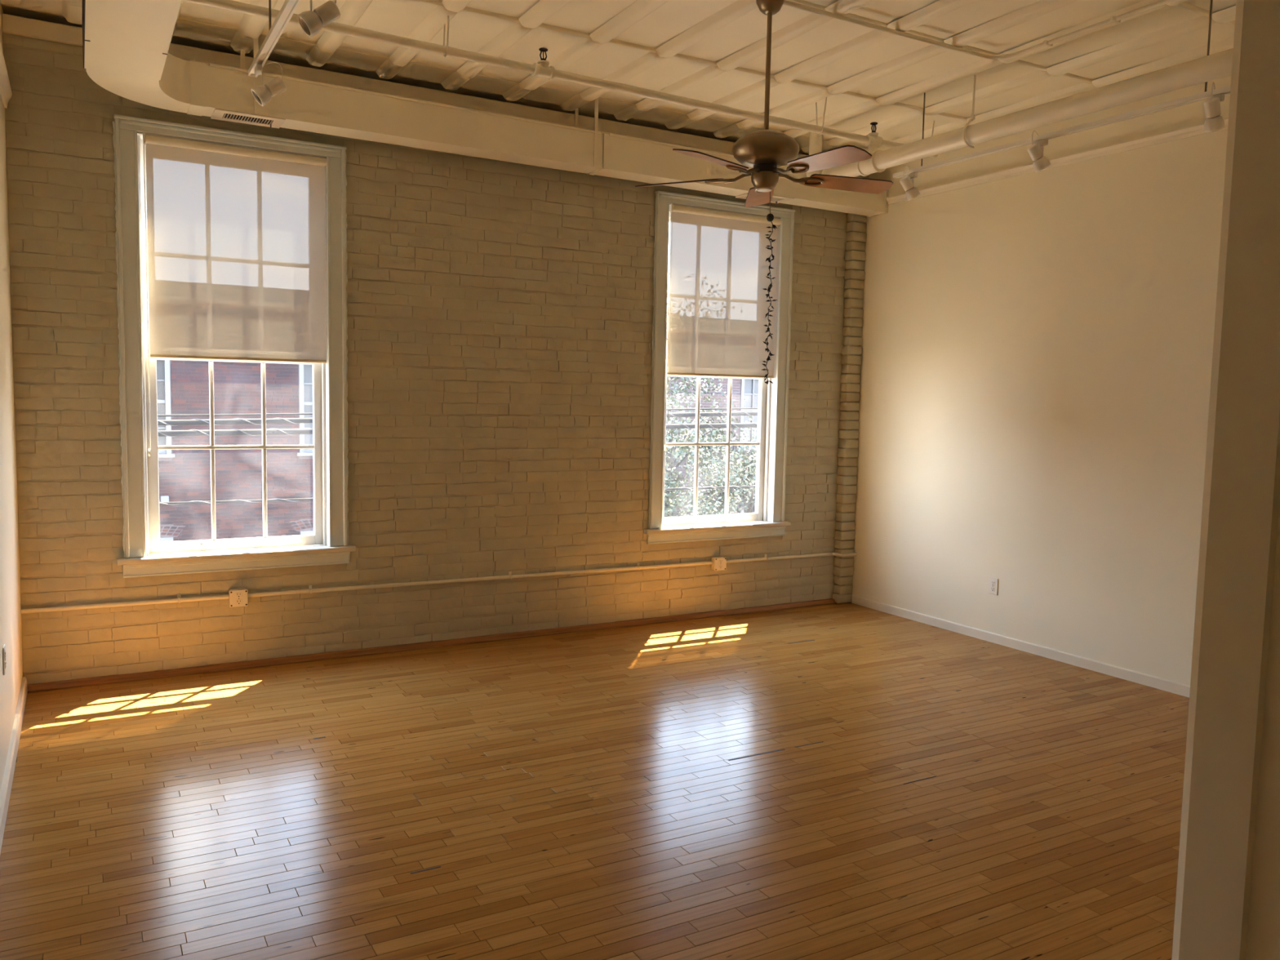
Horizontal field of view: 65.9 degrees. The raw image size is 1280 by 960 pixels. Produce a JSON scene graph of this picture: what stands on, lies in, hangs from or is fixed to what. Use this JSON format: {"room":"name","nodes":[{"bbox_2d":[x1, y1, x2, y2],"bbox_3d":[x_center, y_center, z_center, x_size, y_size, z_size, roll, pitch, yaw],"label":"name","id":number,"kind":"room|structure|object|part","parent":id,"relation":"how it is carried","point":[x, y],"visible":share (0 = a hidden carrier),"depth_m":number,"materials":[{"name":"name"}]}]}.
{"room":"empty loft apartment","nodes":[
{"label":"empty loft apartment","id":0,"kind":"room"},
{"bbox_2d":[0,0,23,791],"bbox_3d":[-1.569,-0.313,2.038,0.150,3.900,6.790,-2,5,-29],"label":"wall","id":1,"kind":"structure","parent":0,"point":[11,628],"depth_m":4.34,"materials":[{"name":"paint"}]},
{"bbox_2d":[2,644,6,675],"bbox_3d":[-2.455,0.693,3.812,0.009,0.107,0.071,-2,5,-29],"label":"wall outlet","id":2,"kind":"object","parent":1,"relation":"attached to","point":[4,663],"visible":1,"depth_m":3.79,"materials":[{"name":"beige plastic"}]},
{"bbox_2d":[0,41,12,108],"bbox_3d":[-1.410,-1.547,1.885,0.034,0.070,6.570,-2,5,-29],"label":"trim","id":3,"kind":"structure","parent":1,"relation":"attached to","point":[6,92],"depth_m":4.45,"materials":[{"name":"paint"}]},
{"bbox_2d":[0,676,27,853],"bbox_3d":[-1.469,1.296,2.108,0.018,0.085,6.548,-2,5,-29],"label":"baseboard","id":4,"kind":"structure","parent":1,"relation":"attached to","point":[5,793],"depth_m":3.90,"materials":[{"name":"paint"}]},
{"bbox_2d":[2,13,848,684],"bbox_3d":[-0.778,-0.649,6.256,5.696,3.900,0.204,-2,5,-29],"label":"wall","id":5,"kind":"structure","parent":0,"point":[500,313],"depth_m":5.91,"materials":[{"name":"brick"}]},
{"bbox_2d":[111,114,355,577],"bbox_3d":[-2.211,-0.683,5.417,1.218,2.354,0.242,-2,5,-29],"label":"window","id":6,"kind":"structure","parent":5,"relation":"in","point":[140,480],"depth_m":5.34,"materials":[{"name":"paint"}]},
{"bbox_3d":[-2.622,-0.716,5.082,0.098,2.250,0.036,-2,5,-29],"label":"casing","id":7,"kind":"part","parent":6,"relation":"part of","materials":[{"name":"paint"}]},
{"bbox_3d":[-2.239,-1.236,5.436,0.938,1.117,0.038,-2,5,-29],"label":"sash","id":8,"kind":"part","parent":6,"relation":"part of","materials":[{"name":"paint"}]},
{"bbox_3d":[-2.146,-1.817,5.245,1.146,0.062,0.042,-2,5,-29],"label":"head casing","id":9,"kind":"part","parent":6,"relation":"part of","materials":[{"name":"paint"}]},
{"bbox_3d":[-2.238,-0.159,5.487,0.938,1.092,0.040,-2,5,-29],"label":"sash","id":10,"kind":"part","parent":6,"relation":"part of","materials":[{"name":"paint"}]},
{"bbox_2d":[142,132,326,456],"bbox_3d":[-2.167,-0.962,5.349,0.923,1.658,0.048,-2,5,-29],"label":"roller shade","id":11,"kind":"object","parent":6,"relation":"attached to","point":[236,235],"visible":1,"depth_m":5.33,"materials":[{"name":"fabric"}]},
{"bbox_3d":[-2.560,-0.954,5.126,0.004,1.595,0.048,-2,5,-29],"label":"bead chain","id":12,"kind":"part","parent":11,"relation":"part of","materials":[{"name":"white plastic"}]},
{"bbox_3d":[-1.717,-0.740,5.594,0.098,2.250,0.036,-2,5,-29],"label":"casing","id":13,"kind":"part","parent":6,"relation":"part of","materials":[{"name":"paint"}]},
{"bbox_2d":[228,588,248,607],"bbox_3d":[-2.208,0.646,5.424,0.094,0.092,0.058,-2,5,-29],"label":"outlet box","id":14,"kind":"object","parent":5,"relation":"attached to","point":[238,597],"visible":1,"depth_m":5.40,"materials":[{"name":"paint"}]},
{"bbox_2d":[235,592,242,597],"bbox_3d":[-2.195,0.629,5.399,0.033,0.027,0.002,-2,5,-29],"label":"receptacle","id":15,"kind":"object","parent":14,"relation":"attached to","point":[237,594],"depth_m":5.40,"materials":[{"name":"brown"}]},
{"bbox_2d":[235,599,242,604],"bbox_3d":[-2.196,0.668,5.402,0.033,0.027,0.002,-2,5,-29],"label":"receptacle","id":16,"kind":"object","parent":14,"relation":"attached to","point":[238,602],"depth_m":5.40,"materials":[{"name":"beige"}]},
{"bbox_2d":[1,13,808,159],"bbox_3d":[-0.686,-2.241,6.039,5.416,0.083,0.030,-2,5,-29],"label":"pipe","id":17,"kind":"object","parent":5,"relation":"attached to","point":[11,24],"depth_m":5.62,"materials":[{"name":"metal"}]},
{"bbox_2d":[26,598,836,693],"bbox_3d":[-0.799,0.989,6.266,5.288,0.034,0.046,-2,5,-29],"label":"baseboard","id":18,"kind":"structure","parent":5,"relation":"attached to","point":[117,678],"depth_m":5.86,"materials":[{"name":"brown wood"}]},
{"bbox_2d":[21,552,857,613],"bbox_3d":[-0.722,0.604,6.239,5.413,0.071,0.098,-2,5,-29],"label":"conduit","id":19,"kind":"object","parent":5,"relation":"attached to","point":[310,589],"visible":1,"depth_m":5.86,"materials":[{"name":"metal"}]},
{"bbox_2d":[711,556,726,570],"bbox_3d":[0.557,0.592,6.990,0.097,0.091,0.058,-2,5,-29],"label":"outlet box","id":20,"kind":"object","parent":5,"relation":"attached to","point":[719,563],"visible":1,"depth_m":6.97,"materials":[{"name":"paint"}]},
{"bbox_2d":[644,190,795,544],"bbox_3d":[0.541,-0.758,6.973,1.218,2.354,0.242,-2,5,-29],"label":"window","id":21,"kind":"structure","parent":5,"relation":"in","point":[773,398],"depth_m":7.04,"materials":[{"name":"paint"}]},
{"bbox_3d":[0.130,-0.790,6.638,0.098,2.250,0.036,-2,5,-29],"label":"casing","id":22,"kind":"part","parent":21,"relation":"part of","materials":[{"name":"paint"}]},
{"bbox_3d":[0.513,-0.233,7.043,0.938,1.092,0.040,-2,5,-29],"label":"sash","id":23,"kind":"part","parent":21,"relation":"part of","materials":[{"name":"paint"}]},
{"bbox_2d":[663,203,781,450],"bbox_3d":[0.584,-1.036,6.905,0.923,1.658,0.048,-2,5,-29],"label":"roller shade","id":24,"kind":"object","parent":21,"relation":"attached to","point":[718,305],"visible":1,"depth_m":6.88,"materials":[{"name":"fabric"}]},
{"bbox_3d":[0.191,-1.029,6.683,0.004,1.595,0.048,-2,5,-29],"label":"bead chain","id":25,"kind":"part","parent":24,"relation":"part of","materials":[{"name":"white plastic"}]},
{"bbox_3d":[0.605,-1.892,6.801,1.146,0.062,0.042,-2,5,-29],"label":"head casing","id":26,"kind":"part","parent":21,"relation":"part of","materials":[{"name":"paint"}]},
{"bbox_3d":[1.034,-0.815,7.150,0.098,2.250,0.036,-2,5,-29],"label":"casing","id":27,"kind":"part","parent":21,"relation":"part of","materials":[{"name":"paint"}]},
{"bbox_2d":[0,602,1189,959],"bbox_3d":[0.855,1.397,3.468,5.696,0.251,6.600,-2,5,-29],"label":"floor","id":28,"kind":"structure","parent":0,"point":[843,781],"depth_m":3.73,"materials":[{"name":"brown wood"}]},
{"bbox_2d":[0,0,1236,155],"bbox_3d":[0.904,-2.169,3.210,5.696,0.299,6.890,-2,5,-29],"label":"ceiling","id":29,"kind":"structure","parent":0,"point":[714,51],"depth_m":5.07,"materials":[{"name":"paint"}]},
{"bbox_3d":[-2.836,-2.258,4.648,0.307,0.018,0.280,-1,5,-29],"label":"panel","id":30,"kind":"part","parent":29,"relation":"part of","materials":[{"name":"paint"}]},
{"bbox_3d":[-2.206,-2.276,5.004,0.378,0.018,0.280,-2,5,-29],"label":"panel","id":31,"kind":"part","parent":29,"relation":"part of","materials":[{"name":"paint"}]},
{"bbox_3d":[-1.917,-2.227,4.495,0.378,0.018,0.895,-2,5,-29],"label":"panel","id":32,"kind":"part","parent":29,"relation":"part of","materials":[{"name":"paint"}]},
{"bbox_2d":[248,0,301,77],"bbox_3d":[-0.795,-1.817,2.706,0.036,0.443,3.552,-2,5,-29],"label":"track","id":33,"kind":"object","parent":29,"relation":"hanging from","point":[287,10],"visible":0.87,"depth_m":3.78,"materials":[{"name":"white metal"}]},
{"bbox_2d":[250,61,286,106],"bbox_3d":[-1.561,-1.665,4.150,0.141,0.188,0.078,-2,5,-29],"label":"spotlight","id":34,"kind":"object","parent":33,"relation":"hanging from","point":[263,94],"visible":1,"depth_m":4.13,"materials":[{"name":"beige metal"}]},
{"bbox_3d":[-1.442,-1.933,3.844,0.008,0.427,0.007,-2,5,-29],"label":"suspension rod","id":35,"kind":"part","parent":33,"relation":"part of","materials":[{"name":"silver metal"}]},
{"bbox_2d":[297,0,340,37],"bbox_3d":[-1.085,-1.587,3.331,0.141,0.188,0.078,-2,5,-29],"label":"spotlight","id":36,"kind":"object","parent":33,"relation":"hanging from","point":[311,22],"visible":1,"depth_m":3.31,"materials":[{"name":"beige metal"}]},
{"bbox_3d":[-1.876,-2.284,5.191,0.378,0.018,0.280,-1,5,-29],"label":"panel","id":37,"kind":"part","parent":29,"relation":"part of","materials":[{"name":"paint"}]},
{"bbox_3d":[-1.587,-2.236,4.682,0.378,0.018,0.895,-1,5,-29],"label":"panel","id":38,"kind":"part","parent":29,"relation":"part of","materials":[{"name":"paint"}]},
{"bbox_3d":[-1.546,-2.293,5.378,0.378,0.018,0.280,-2,6,-29],"label":"panel","id":39,"kind":"part","parent":29,"relation":"part of","materials":[{"name":"paint"}]},
{"bbox_3d":[-1.257,-2.245,4.869,0.378,0.018,0.895,-2,5,-29],"label":"panel","id":40,"kind":"part","parent":29,"relation":"part of","materials":[{"name":"paint"}]},
{"bbox_3d":[-1.216,-2.302,5.565,0.378,0.018,0.280,-2,5,-29],"label":"panel","id":41,"kind":"part","parent":29,"relation":"part of","materials":[{"name":"paint"}]},
{"bbox_3d":[-0.926,-2.254,5.056,0.378,0.018,0.895,-2,6,-29],"label":"panel","id":42,"kind":"part","parent":29,"relation":"part of","materials":[{"name":"paint"}]},
{"bbox_2d":[82,0,888,217],"bbox_3d":[1.093,-1.829,3.244,5.084,0.435,6.502,-2,5,-29],"label":"soffit","id":43,"kind":"object","parent":29,"relation":"hanging from","point":[126,43],"visible":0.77,"depth_m":5.33,"materials":[{"name":"paint"}]},
{"bbox_2d":[210,108,285,128],"bbox_3d":[-2.027,-1.861,5.105,0.337,0.023,0.194,-2,5,-29],"label":"air register","id":44,"kind":"object","parent":43,"relation":"attached to","point":[246,116],"depth_m":5.08,"materials":[{"name":"beige paint"}]},
{"bbox_2d":[735,193,794,204],"bbox_3d":[0.852,-1.918,6.736,0.355,0.023,0.194,-2,5,-29],"label":"air register","id":45,"kind":"object","parent":43,"relation":"attached to","point":[776,197],"depth_m":6.72,"materials":[{"name":"beige paint"}]},
{"bbox_3d":[-0.885,-2.311,5.752,0.378,0.018,0.280,-1,5,-29],"label":"panel","id":46,"kind":"part","parent":29,"relation":"part of","materials":[{"name":"paint"}]},
{"bbox_3d":[-0.487,-2.181,4.282,0.378,0.018,0.890,-2,6,-29],"label":"panel","id":47,"kind":"part","parent":29,"relation":"part of","materials":[{"name":"paint"}]},
{"bbox_3d":[-0.596,-2.263,5.242,0.378,0.018,0.895,-2,6,-29],"label":"panel","id":48,"kind":"part","parent":29,"relation":"part of","materials":[{"name":"paint"}]},
{"bbox_3d":[-0.555,-2.320,5.938,0.378,0.018,0.280,-1,5,-29],"label":"panel","id":49,"kind":"part","parent":29,"relation":"part of","materials":[{"name":"paint"}]},
{"bbox_2d":[182,0,937,157],"bbox_3d":[-0.041,-2.096,5.181,4.413,0.216,0.122,-2,5,-29],"label":"pipe","id":50,"kind":"object","parent":29,"relation":"hanging from","point":[541,68],"visible":0.93,"depth_m":4.92,"materials":[{"name":"metal"}]},
{"bbox_3d":[-0.157,-2.190,4.469,0.378,0.018,0.890,-1,5,-29],"label":"panel","id":51,"kind":"part","parent":29,"relation":"part of","materials":[{"name":"paint"}]},
{"bbox_3d":[-0.266,-2.272,5.429,0.378,0.018,0.895,-1,5,-29],"label":"panel","id":52,"kind":"part","parent":29,"relation":"part of","materials":[{"name":"paint"}]},
{"bbox_3d":[-0.225,-2.329,6.125,0.378,0.018,0.280,-2,6,-29],"label":"panel","id":53,"kind":"part","parent":29,"relation":"part of","materials":[{"name":"paint"}]},
{"bbox_3d":[0.064,-2.281,5.616,0.378,0.018,0.895,-2,5,-29],"label":"panel","id":54,"kind":"part","parent":29,"relation":"part of","materials":[{"name":"paint"}]},
{"bbox_3d":[0.105,-2.338,6.312,0.378,0.018,0.280,-2,6,-29],"label":"panel","id":55,"kind":"part","parent":29,"relation":"part of","materials":[{"name":"paint"}]},
{"bbox_3d":[0.174,-2.199,4.656,0.378,0.018,0.890,-1,5,-29],"label":"panel","id":56,"kind":"part","parent":29,"relation":"part of","materials":[{"name":"paint"}]},
{"bbox_3d":[0.435,-2.347,6.499,0.378,0.018,0.280,-2,6,-29],"label":"panel","id":57,"kind":"part","parent":29,"relation":"part of","materials":[{"name":"paint"}]},
{"bbox_3d":[0.395,-2.290,5.803,0.378,0.018,0.895,-1,5,-30],"label":"panel","id":58,"kind":"part","parent":29,"relation":"part of","materials":[{"name":"paint"}]},
{"bbox_3d":[0.504,-2.208,4.843,0.378,0.018,0.890,-2,5,-29],"label":"panel","id":59,"kind":"part","parent":29,"relation":"part of","materials":[{"name":"paint"}]},
{"bbox_3d":[0.766,-2.356,6.686,0.378,0.018,0.280,-2,6,-29],"label":"panel","id":60,"kind":"part","parent":29,"relation":"part of","materials":[{"name":"paint"}]},
{"bbox_3d":[0.725,-2.299,5.990,0.378,0.018,0.895,-1,5,-29],"label":"panel","id":61,"kind":"part","parent":29,"relation":"part of","materials":[{"name":"paint"}]},
{"bbox_2d":[635,0,893,213],"bbox_3d":[0.587,-1.663,4.330,1.175,0.962,1.143,-2,5,-29],"label":"ceiling fan","id":62,"kind":"object","parent":29,"relation":"hanging from","point":[766,150],"visible":1,"depth_m":4.32,"materials":[{"name":"gold metal"}]},
{"bbox_3d":[0.176,-1.367,4.538,0.407,0.006,0.136,2,17,22],"label":"blade","id":63,"kind":"part","parent":62,"relation":"part of","materials":[{"name":"brown wood"}]},
{"bbox_3d":[0.294,-1.326,4.075,0.136,0.006,0.407,20,17,37],"label":"blade","id":64,"kind":"part","parent":62,"relation":"part of","materials":[{"name":"brown wood"}]},
{"bbox_3d":[0.398,-1.361,4.450,0.222,0.043,0.071,2,17,22],"label":"blade arm","id":65,"kind":"part","parent":62,"relation":"part of","materials":[{"name":"gold metal"}]},
{"bbox_3d":[0.447,-1.344,4.257,0.071,0.043,0.222,20,17,37],"label":"blade arm","id":66,"kind":"part","parent":62,"relation":"part of","materials":[{"name":"gold metal"}]},
{"bbox_3d":[0.582,-1.380,4.794,0.136,0.006,0.407,-11,3,4],"label":"blade","id":67,"kind":"part","parent":62,"relation":"part of","materials":[{"name":"brown wood"}]},
{"bbox_3d":[0.556,-1.379,4.385,0.126,0.038,0.126,-2,5,-29],"label":"rotor plate","id":68,"kind":"part","parent":62,"relation":"part of","materials":[{"name":"black metal"}]},
{"bbox_2d":[762,213,777,384],"bbox_3d":[0.586,-0.814,4.451,0.067,0.761,0.070,3,5,20],"label":"garland","id":69,"kind":"object","parent":62,"relation":"hanging from","point":[770,217],"visible":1,"depth_m":4.45,"materials":[{"name":"black"}]},
{"bbox_3d":[0.583,-0.800,4.455,0.023,0.732,0.013,-2,5,-29],"label":"stem","id":70,"kind":"part","parent":69,"relation":"part of","materials":[{"name":"black"}]},
{"bbox_3d":[0.646,-1.339,4.245,0.071,0.043,0.222,12,-1,-33],"label":"blade arm","id":71,"kind":"part","parent":62,"relation":"part of","materials":[{"name":"gold metal"}]},
{"bbox_3d":[0.720,-1.353,4.430,0.222,0.043,0.071,1,-7,-14],"label":"blade arm","id":72,"kind":"part","parent":62,"relation":"part of","materials":[{"name":"gold metal"}]},
{"bbox_3d":[0.773,-1.313,4.044,0.136,0.006,0.407,12,-1,-33],"label":"blade","id":73,"kind":"part","parent":62,"relation":"part of","materials":[{"name":"brown wood"}]},
{"bbox_3d":[0.951,-1.347,4.489,0.407,0.006,0.136,1,-7,-14],"label":"blade","id":74,"kind":"part","parent":62,"relation":"part of","materials":[{"name":"brown wood"}]},
{"bbox_3d":[0.834,-2.217,5.029,0.378,0.018,0.890,-1,5,-29],"label":"panel","id":75,"kind":"part","parent":29,"relation":"part of","materials":[{"name":"paint"}]},
{"bbox_3d":[1.096,-2.365,6.872,0.378,0.018,0.280,-2,6,-29],"label":"panel","id":76,"kind":"part","parent":29,"relation":"part of","materials":[{"name":"paint"}]},
{"bbox_3d":[1.055,-2.308,6.176,0.378,0.018,0.895,-2,6,-29],"label":"panel","id":77,"kind":"part","parent":29,"relation":"part of","materials":[{"name":"paint"}]},
{"bbox_3d":[0.942,-2.135,4.072,0.378,0.018,0.890,-2,6,-29],"label":"panel","id":78,"kind":"part","parent":29,"relation":"part of","materials":[{"name":"paint"}]},
{"bbox_3d":[1.426,-2.374,7.059,0.378,0.018,0.280,-2,6,-29],"label":"panel","id":79,"kind":"part","parent":29,"relation":"part of","materials":[{"name":"paint"}]},
{"bbox_3d":[1.385,-2.317,6.363,0.378,0.018,0.895,-1,5,-29],"label":"panel","id":80,"kind":"part","parent":29,"relation":"part of","materials":[{"name":"paint"}]},
{"bbox_3d":[1.164,-2.226,5.216,0.378,0.018,0.890,-2,5,-29],"label":"panel","id":81,"kind":"part","parent":29,"relation":"part of","materials":[{"name":"paint"}]},
{"bbox_3d":[1.272,-2.144,4.258,0.378,0.018,0.890,-2,5,-29],"label":"panel","id":82,"kind":"part","parent":29,"relation":"part of","materials":[{"name":"paint"}]},
{"bbox_3d":[1.715,-2.326,6.550,0.378,0.018,0.895,-1,5,-29],"label":"panel","id":83,"kind":"part","parent":29,"relation":"part of","materials":[{"name":"paint"}]},
{"bbox_3d":[1.494,-2.235,5.403,0.378,0.018,0.890,-1,5,-30],"label":"panel","id":84,"kind":"part","parent":29,"relation":"part of","materials":[{"name":"paint"}]},
{"bbox_3d":[1.825,-2.244,5.590,0.378,0.018,0.890,-1,5,-29],"label":"panel","id":85,"kind":"part","parent":29,"relation":"part of","materials":[{"name":"paint"}]},
{"bbox_3d":[1.603,-2.153,4.445,0.378,0.018,0.890,-1,5,-30],"label":"panel","id":86,"kind":"part","parent":29,"relation":"part of","materials":[{"name":"paint"}]},
{"bbox_2d":[782,0,1176,59],"bbox_3d":[1.855,-2.024,3.630,1.418,0.024,2.504,-2,5,-29],"label":"conduit","id":87,"kind":"object","parent":29,"relation":"attached to","point":[1117,20],"visible":0.99,"depth_m":4.63,"materials":[{"name":"metal"}]},
{"bbox_3d":[2.155,-2.253,5.777,0.378,0.018,0.890,-2,5,-29],"label":"panel","id":88,"kind":"part","parent":29,"relation":"part of","materials":[{"name":"paint"}]},
{"bbox_2d":[805,48,1233,177],"bbox_3d":[2.137,-1.950,4.737,0.135,0.418,4.138,-2,5,-29],"label":"pipe","id":89,"kind":"object","parent":29,"relation":"hanging from","point":[1216,65],"visible":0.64,"depth_m":4.91,"materials":[{"name":"metal"}]},
{"bbox_3d":[1.802,-2.065,5.329,0.018,0.231,0.018,1,5,-7],"label":"hanger rod","id":90,"kind":"part","parent":89,"relation":"part of","materials":[{"name":"paint"}]},
{"bbox_3d":[1.933,-2.162,4.632,0.378,0.018,0.890,-1,5,-29],"label":"panel","id":91,"kind":"part","parent":29,"relation":"part of","materials":[{"name":"paint"}]},
{"bbox_2d":[893,0,1231,177],"bbox_3d":[2.370,-1.899,4.450,0.036,0.443,3.383,-2,5,-29],"label":"track","id":92,"kind":"object","parent":29,"relation":"hanging from","point":[1226,90],"visible":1,"depth_m":4.82,"materials":[{"name":"white metal"}]},
{"bbox_2d":[899,164,919,200],"bbox_3d":[1.592,-1.748,5.809,0.126,0.202,0.083,-2,5,-29],"label":"spotlight","id":93,"kind":"object","parent":92,"relation":"attached to","point":[907,182],"visible":1,"depth_m":5.79,"materials":[{"name":"beige metal"}]},
{"bbox_3d":[1.643,-2.029,5.729,0.008,0.427,0.007,-2,5,-29],"label":"suspension rod","id":94,"kind":"part","parent":92,"relation":"part of","materials":[{"name":"silver metal"}]},
{"bbox_2d":[1026,130,1050,172],"bbox_3d":[2.035,-1.675,5.029,0.126,0.202,0.083,-2,5,-29],"label":"spotlight","id":95,"kind":"object","parent":92,"relation":"attached to","point":[1035,151],"visible":1,"depth_m":5.01,"materials":[{"name":"beige metal"}]},
{"bbox_3d":[2.367,-1.690,4.467,0.036,0.022,3.381,-2,5,-29],"label":"rail","id":96,"kind":"part","parent":92,"relation":"part of","materials":[{"name":"white metal"}]},
{"bbox_3d":[2.467,-1.891,4.280,0.008,0.427,0.007,-2,5,-29],"label":"suspension rod","id":97,"kind":"part","parent":92,"relation":"part of","materials":[{"name":"silver metal"}]},
{"bbox_2d":[1203,82,1225,132],"bbox_3d":[2.475,-1.605,4.262,0.117,0.205,0.081,-2,5,-29],"label":"spotlight","id":98,"kind":"object","parent":92,"relation":"attached to","point":[1214,122],"visible":1,"depth_m":4.24,"materials":[{"name":"beige metal"}]},
{"bbox_3d":[2.263,-2.171,4.819,0.378,0.018,0.890,-2,5,-29],"label":"panel","id":99,"kind":"part","parent":29,"relation":"part of","materials":[{"name":"paint"}]},
{"bbox_3d":[2.593,-2.180,5.005,0.378,0.018,0.890,-2,6,-29],"label":"panel","id":100,"kind":"part","parent":29,"relation":"part of","materials":[{"name":"paint"}]},
{"bbox_3d":[2.701,-2.098,4.048,0.378,0.018,0.890,-2,5,-29],"label":"panel","id":101,"kind":"part","parent":29,"relation":"part of","materials":[{"name":"paint"}]},
{"bbox_2d":[832,175,868,604],"bbox_3d":[1.587,-0.659,7.451,0.144,3.216,0.088,-2,5,-29],"label":"column","id":102,"kind":"structure","parent":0,"point":[856,235],"depth_m":7.42,"materials":[{"name":"brick"}]},
{"bbox_2d":[852,75,1231,685],"bbox_3d":[3.265,-0.445,4.773,0.130,3.900,6.790,-2,5,-29],"label":"wall","id":103,"kind":"structure","parent":0,"point":[1037,347],"depth_m":5.99,"materials":[{"name":"paint"}]},
{"bbox_2d":[988,577,998,595],"bbox_3d":[2.292,0.689,6.406,0.009,0.107,0.071,-2,5,-29],"label":"wall outlet","id":104,"kind":"object","parent":103,"relation":"attached to","point":[993,582],"visible":1,"depth_m":6.40,"materials":[{"name":"beige plastic"}]},
{"bbox_2d":[851,595,1190,697],"bbox_3d":[2.751,1.101,5.609,0.014,0.060,4.544,-2,5,-29],"label":"baseboard","id":105,"kind":"structure","parent":103,"relation":"attached to","point":[1148,680],"depth_m":6.12,"materials":[{"name":"paint"}]},
{"bbox_2d":[886,117,1228,204],"bbox_3d":[2.857,-1.841,5.265,0.030,0.048,4.326,-2,5,-29],"label":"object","id":106,"kind":"structure","parent":103,"relation":"attached to","point":[1196,130],"depth_m":5.80,"materials":[{"name":"paint"}]},
{"bbox_2d":[1171,0,1279,959],"bbox_3d":[2.987,-0.220,1.857,3.236,3.365,1.974,-2,5,-29],"label":"wall","id":107,"kind":"structure","parent":0,"point":[1228,897],"depth_m":1.86,"materials":[{"name":"paint"}]},
{"label":"outside","id":108,"kind":"structure","parent":0,"visible":0},
{"bbox_3d":[-0.853,4.136,21.453,70.000,0.440,2.600,-2,5,-29],"label":"sidewalk","id":109,"kind":"object","parent":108,"visible":0},
{"bbox_2d":[676,421,757,515],"bbox_3d":[2.579,1.385,21.971,3.411,5.380,3.449,3,5,22],"label":"street tree","id":110,"kind":"object","parent":109,"relation":"on","point":[748,504],"visible":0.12,"depth_m":21.70,"materials":[{"name":"green plant"}]},
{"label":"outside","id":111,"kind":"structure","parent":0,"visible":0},
{"bbox_3d":[1.953,4.673,16.519,70.000,0.300,8.800,-2,5,-29],"label":"street","id":112,"kind":"object","parent":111,"visible":0},
{"bbox_2d":[663,376,756,517],"bbox_3d":[0.487,1.071,17.968,3.830,6.587,4.055,-2,5,-29],"label":"street tree","id":113,"kind":"object","parent":112,"relation":"on","point":[673,456],"visible":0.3,"depth_m":17.50,"materials":[{"name":"green plant"}]},
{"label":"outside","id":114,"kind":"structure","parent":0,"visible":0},
{"bbox_2d":[157,407,757,417],"bbox_3d":[-0.822,-0.916,13.029,40.000,0.902,0.022,-2,5,-29],"label":"cable","id":115,"kind":"object","parent":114,"point":[267,414],"visible":0.25,"depth_m":11.15,"materials":[{"name":"black plastic"}]},
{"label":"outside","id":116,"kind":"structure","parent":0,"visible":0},
{"bbox_2d":[157,411,757,426],"bbox_3d":[-0.749,-0.834,12.905,40.001,0.940,0.074,-2,5,-29],"label":"cable","id":117,"kind":"object","parent":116,"point":[237,420],"visible":0.23,"depth_m":10.99,"materials":[{"name":"black plastic"}]},
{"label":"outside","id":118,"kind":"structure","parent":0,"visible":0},
{"bbox_2d":[157,422,757,436],"bbox_3d":[-0.900,-0.698,13.178,40.001,0.666,0.082,-2,5,-29],"label":"cable","id":119,"kind":"object","parent":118,"point":[233,431],"visible":0.26,"depth_m":11.29,"materials":[{"name":"black plastic"}]},
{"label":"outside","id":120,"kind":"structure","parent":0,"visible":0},
{"bbox_2d":[159,484,755,505],"bbox_3d":[-0.843,0.155,13.118,40.000,0.179,0.042,-2,5,-29],"label":"cable","id":121,"kind":"object","parent":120,"point":[753,486],"visible":0.29,"depth_m":11.22,"materials":[{"name":"black plastic"}]},
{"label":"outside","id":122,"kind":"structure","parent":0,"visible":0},
{"bbox_2d":[156,315,758,542],"bbox_3d":[-4.130,-0.201,25.008,34.400,7.760,8.500,-2,5,-29],"label":"brick building","id":123,"kind":"structure","parent":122,"point":[182,386],"depth_m":18.72,"materials":[{"name":"red"}]},
{"bbox_3d":[-9.084,-0.434,17.831,1.225,0.060,0.120,-2,5,-29],"label":"window sill","id":124,"kind":"part","parent":123,"relation":"part of","materials":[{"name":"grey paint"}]},
{"bbox_3d":[-6.139,-0.514,19.497,1.225,0.060,0.120,-2,5,-29],"label":"window sill","id":125,"kind":"part","parent":123,"relation":"part of","materials":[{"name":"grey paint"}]}
]}

